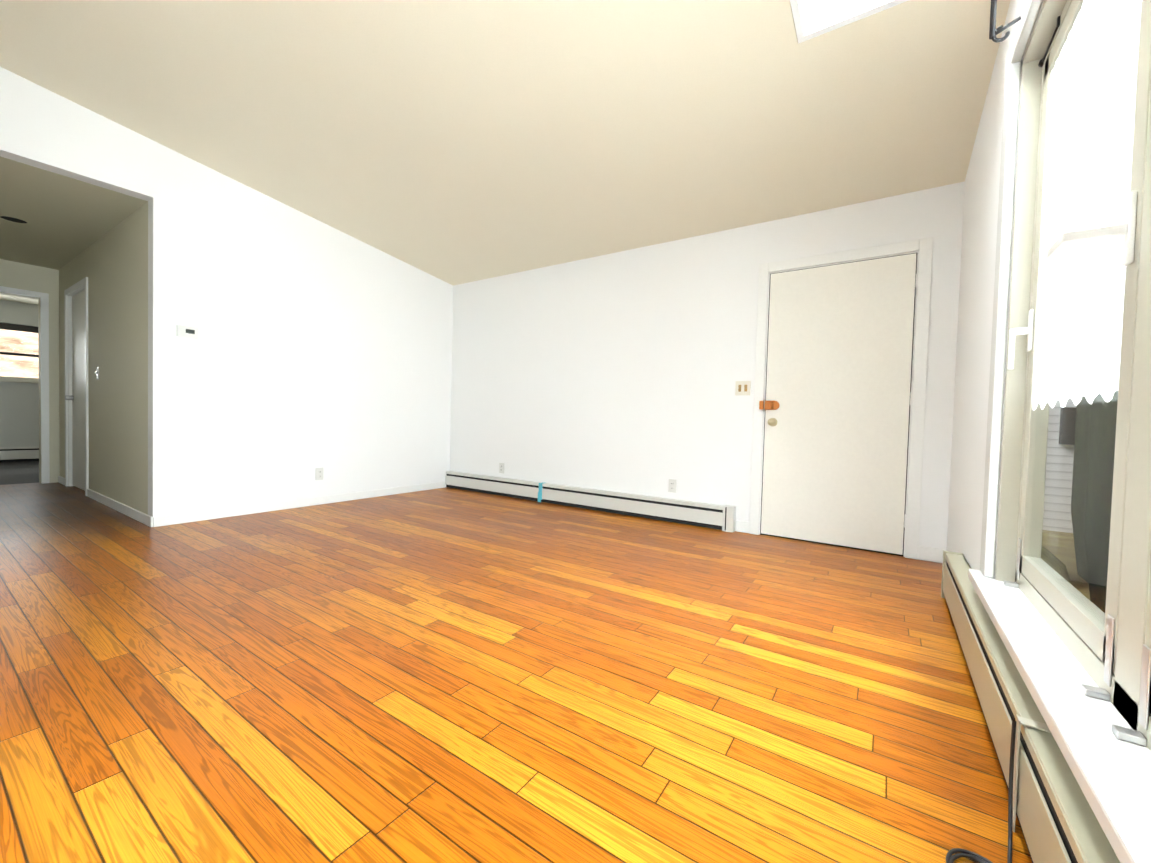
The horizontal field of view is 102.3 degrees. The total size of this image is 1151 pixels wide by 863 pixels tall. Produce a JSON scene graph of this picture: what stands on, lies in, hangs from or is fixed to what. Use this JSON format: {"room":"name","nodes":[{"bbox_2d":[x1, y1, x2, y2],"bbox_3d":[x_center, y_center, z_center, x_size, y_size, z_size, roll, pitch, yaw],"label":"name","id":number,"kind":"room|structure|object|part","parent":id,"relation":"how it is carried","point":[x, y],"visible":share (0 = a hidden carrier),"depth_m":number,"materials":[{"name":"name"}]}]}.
{"room":"empty living room","nodes":[
{"label":"empty living room","id":0,"kind":"room"},
{"bbox_2d":[0,300,38,446],"bbox_3d":[-8.654,-0.797,6.774,0.150,2.500,4.240,3,2,34],"label":"wall","id":1,"kind":"structure","parent":0,"point":[19,414],"depth_m":7.00,"materials":[{"name":"paint"}]},
{"bbox_2d":[0,322,38,383],"bbox_3d":[-8.582,-1.176,6.782,0.130,0.880,2.620,3,2,34],"label":"window","id":2,"kind":"structure","parent":1,"relation":"in","point":[18,327],"depth_m":7.01,"materials":[{"name":"glass"}]},
{"bbox_2d":[0,259,59,482],"bbox_3d":[-6.105,-0.660,4.808,0.120,2.470,1.233,3,2,34],"label":"wall","id":3,"kind":"structure","parent":0,"point":[18,275],"depth_m":5.13,"materials":[{"name":"paint"}]},
{"bbox_2d":[0,286,49,483],"bbox_3d":[-6.073,-0.467,4.747,0.016,2.090,0.905,3,2,34],"label":"door frame","id":4,"kind":"structure","parent":3,"relation":"attached to","point":[44,339],"depth_m":5.09,"materials":[{"name":"paint"}]},
{"bbox_2d":[0,156,147,304],"bbox_3d":[-5.979,-1.887,4.957,6.530,0.180,4.240,3,2,34],"label":"ceiling","id":5,"kind":"structure","parent":0,"point":[68,219],"depth_m":3.64,"materials":[{"name":"paint"}]},
{"bbox_2d":[0,215,29,223],"bbox_3d":[-4.575,-1.725,3.774,0.168,0.004,0.168,3,2,34],"label":"recessed light","id":6,"kind":"object","parent":5,"relation":"in","point":[13,219],"visible":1,"depth_m":3.77,"materials":[{"name":"paint"}]},
{"bbox_2d":[59,202,147,514],"bbox_3d":[-4.427,-0.603,4.346,3.180,2.470,0.120,3,2,34],"label":"wall","id":7,"kind":"structure","parent":0,"point":[112,265],"depth_m":3.87,"materials":[{"name":"paint"}]},
{"bbox_2d":[58,476,64,484],"bbox_3d":[-5.652,0.543,5.104,0.390,0.075,0.012,3,2,34],"label":"baseboard","id":8,"kind":"structure","parent":7,"relation":"attached to","point":[61,480],"depth_m":5.11,"materials":[{"name":"paint"}]},
{"bbox_2d":[65,290,84,490],"bbox_3d":[-5.044,-0.412,4.714,0.831,2.012,0.096,3,2,34],"label":"hall door","id":9,"kind":"structure","parent":7,"relation":"in","point":[77,397],"depth_m":4.79,"materials":[{"name":"paint"}]},
{"bbox_2d":[64,277,88,495],"bbox_3d":[-5.029,-0.439,4.745,0.970,2.090,0.136,3,2,34],"label":"door frame","id":10,"kind":"structure","parent":7,"relation":"attached to","point":[75,289],"depth_m":4.92,"materials":[{"name":"paint"}]},
{"bbox_2d":[95,367,98,379],"bbox_3d":[-4.358,-0.529,4.215,0.070,0.114,0.020,3,2,34],"label":"light switch","id":11,"kind":"object","parent":7,"relation":"attached to","point":[97,373],"visible":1,"depth_m":4.21,"materials":[{"name":"white plastic"}]},
{"bbox_2d":[87,489,148,525],"bbox_3d":[-3.896,0.622,3.918,1.910,0.075,0.012,3,2,34],"label":"baseboard","id":12,"kind":"structure","parent":7,"relation":"attached to","point":[133,513],"depth_m":3.82,"materials":[{"name":"paint"}]},
{"bbox_2d":[0,67,452,516],"bbox_3d":[-2.630,-0.813,4.044,0.120,3.003,3.861,3,2,34],"label":"wall","id":13,"kind":"structure","parent":0,"point":[303,357],"depth_m":3.89,"materials":[{"name":"paint"}]},
{"bbox_2d":[176,325,197,338],"bbox_3d":[-2.920,-0.750,3.487,0.026,0.088,0.132,3,2,34],"label":"thermostat","id":14,"kind":"object","parent":13,"relation":"attached to","point":[186,331],"visible":0.98,"depth_m":3.48,"materials":[{"name":"white plastic"}]},
{"bbox_2d":[148,481,444,526],"bbox_3d":[-2.326,0.649,4.475,0.015,0.075,2.690,3,2,34],"label":"baseboard","id":15,"kind":"structure","parent":13,"relation":"attached to","point":[173,519],"depth_m":4.06,"materials":[{"name":"paint"}]},
{"bbox_2d":[315,468,322,479],"bbox_3d":[-2.401,0.397,4.347,0.009,0.114,0.070,3,2,34],"label":"electrical outlet","id":16,"kind":"object","parent":13,"relation":"attached to","point":[319,474],"visible":1,"depth_m":4.34,"materials":[{"name":"white plastic"}]},
{"bbox_2d":[0,0,1009,285],"bbox_3d":[-1.087,-2.181,1.811,5.070,1.108,6.111,3,2,34],"label":"ceiling","id":17,"kind":"structure","parent":0,"point":[454,142],"depth_m":2.64,"materials":[{"name":"paint"}]},
{"bbox_2d":[0,461,1031,862],"bbox_3d":[-3.914,0.715,3.701,11.650,0.100,6.191,3,2,34],"label":"floor","id":18,"kind":"structure","parent":0,"point":[446,676],"depth_m":1.46,"materials":[{"name":"brown wood"}]},
{"bbox_2d":[0,446,38,461],"bbox_3d":[-8.594,0.346,6.744,0.064,0.220,3.200,3,2,34],"label":"baseboard heater","id":19,"kind":"object","parent":18,"relation":"on","point":[10,454],"depth_m":6.99,"materials":[{"name":"metal"}]},
{"bbox_2d":[445,471,735,532],"bbox_3d":[-0.142,0.639,4.660,3.415,0.201,0.074,3,2,34],"label":"heater","id":20,"kind":"object","parent":18,"relation":"on","point":[715,516],"visible":1,"depth_m":4.34,"materials":[{"name":"metal"}]},
{"bbox_2d":[946,720,1015,862],"bbox_3d":[0.836,0.749,0.946,0.128,0.233,0.263,3,2,34],"label":"cord","id":21,"kind":"object","parent":18,"relation":"on","point":[961,853],"visible":1,"depth_m":0.97,"materials":[{"name":"rubber"}]},
{"bbox_2d":[941,551,1119,862],"bbox_3d":[0.517,0.758,0.284,0.080,0.239,5.070,3,2,34],"label":"baseboard heater","id":22,"kind":"object","parent":18,"relation":"on","point":[1057,820],"visible":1,"depth_m":0.99,"materials":[{"name":"metal"}]},
{"bbox_2d":[1013,714,1050,831],"bbox_3d":[0.996,0.748,0.993,0.082,0.245,0.030,3,2,34],"label":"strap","id":23,"kind":"object","parent":22,"relation":"attached to","point":[1019,720],"visible":0.71,"depth_m":1.00,"materials":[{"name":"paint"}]},
{"bbox_2d":[450,181,964,549],"bbox_3d":[0.552,-0.544,4.347,5.070,2.620,0.200,3,2,34],"label":"wall","id":24,"kind":"structure","parent":0,"point":[623,371],"depth_m":4.11,"materials":[{"name":"paint"}]},
{"bbox_2d":[499,463,503,472],"bbox_3d":[-0.822,0.407,5.157,0.070,0.114,0.009,3,2,34],"label":"electrical outlet","id":25,"kind":"object","parent":24,"relation":"attached to","point":[501,467],"visible":1,"depth_m":5.16,"materials":[{"name":"white plastic"}]},
{"bbox_2d":[668,479,676,492],"bbox_3d":[0.843,0.473,4.033,0.070,0.114,0.009,3,2,34],"label":"electrical outlet","id":26,"kind":"object","parent":24,"relation":"attached to","point":[672,486],"visible":1,"depth_m":4.03,"materials":[{"name":"white plastic"}]},
{"bbox_2d":[735,381,750,394],"bbox_3d":[1.331,-0.345,3.689,0.116,0.114,0.020,3,2,34],"label":"double light switch","id":27,"kind":"object","parent":24,"relation":"attached to","point":[742,387],"visible":1,"depth_m":3.69,"materials":[{"name":"white plastic"}]},
{"bbox_2d":[761,253,916,554],"bbox_3d":[1.847,-0.192,3.339,0.911,2.016,0.117,3,2,34],"label":"entry door","id":28,"kind":"structure","parent":24,"relation":"in","point":[839,360],"depth_m":3.32,"materials":[{"name":"paint"}]},
{"bbox_2d":[749,237,932,559],"bbox_3d":[1.887,-0.227,3.394,1.077,2.110,0.190,3,2,34],"label":"door frame","id":29,"kind":"structure","parent":24,"relation":"attached to","point":[923,248],"depth_m":3.10,"materials":[{"name":"paint"}]},
{"bbox_2d":[947,0,1150,801],"bbox_3d":[0.853,-0.750,0.514,0.100,3.258,6.111,3,2,34],"label":"wall","id":30,"kind":"structure","parent":0,"point":[975,315],"depth_m":2.14,"materials":[{"name":"paint"}]},
{"bbox_2d":[936,548,946,562],"bbox_3d":[2.166,0.810,2.689,0.040,0.090,0.761,3,2,34],"label":"baseboard","id":31,"kind":"structure","parent":30,"relation":"attached to","point":[939,554],"depth_m":3.00,"materials":[{"name":"paint"}]},
{"bbox_2d":[989,0,1020,42],"bbox_3d":[1.254,-1.476,1.353,0.092,0.666,0.060,3,2,34],"label":"curtain bracket","id":32,"kind":"object","parent":30,"relation":"attached to","point":[993,31],"visible":1,"depth_m":1.36,"materials":[{"name":"black metal"}]},
{"bbox_2d":[968,0,1150,862],"bbox_3d":[0.401,-0.395,-0.077,0.164,1.973,4.380,3,2,34],"label":"window","id":33,"kind":"structure","parent":30,"relation":"in","point":[1079,322],"depth_m":1.15,"materials":[{"name":"paint"}]},
{"bbox_3d":[1.519,-0.312,1.582,0.056,0.200,0.028,3,2,34],"label":"window handle","id":34,"kind":"part","parent":33,"relation":"part of","materials":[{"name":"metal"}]},
{"bbox_3d":[1.100,-0.407,0.996,0.102,0.140,0.128,3,2,34],"label":"window handle","id":35,"kind":"part","parent":33,"relation":"part of","materials":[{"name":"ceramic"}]},
{"label":"outside","id":36,"kind":"structure","parent":0,"visible":0},
{"bbox_2d":[1042,530,1089,599],"bbox_3d":[3.236,1.403,3.830,70.000,0.100,70.000,3,2,34],"label":"ground","id":37,"kind":"structure","parent":36,"point":[1056,550],"depth_m":5.30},
{"bbox_2d":[0,329,38,377],"bbox_3d":[-12.236,-2.967,9.415,5.200,7.500,18.000,3,2,34],"label":"hillside","id":38,"kind":"structure","parent":37,"relation":"on","point":[21,335],"depth_m":9.29,"materials":[{"name":"white"}]},
{"bbox_2d":[1043,398,1076,532],"bbox_3d":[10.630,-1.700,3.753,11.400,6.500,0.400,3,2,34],"label":"neighbouring house","id":39,"kind":"structure","parent":37,"relation":"on","point":[1064,451],"depth_m":6.35,"materials":[{"name":"grey"}]},
{"bbox_2d":[1041,390,1117,612],"bbox_3d":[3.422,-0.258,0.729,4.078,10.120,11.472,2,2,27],"label":"bush","id":40,"kind":"object","parent":37,"relation":"on","point":[1086,467],"depth_m":3.47,"materials":[{"name":"green plant"}]}
]}

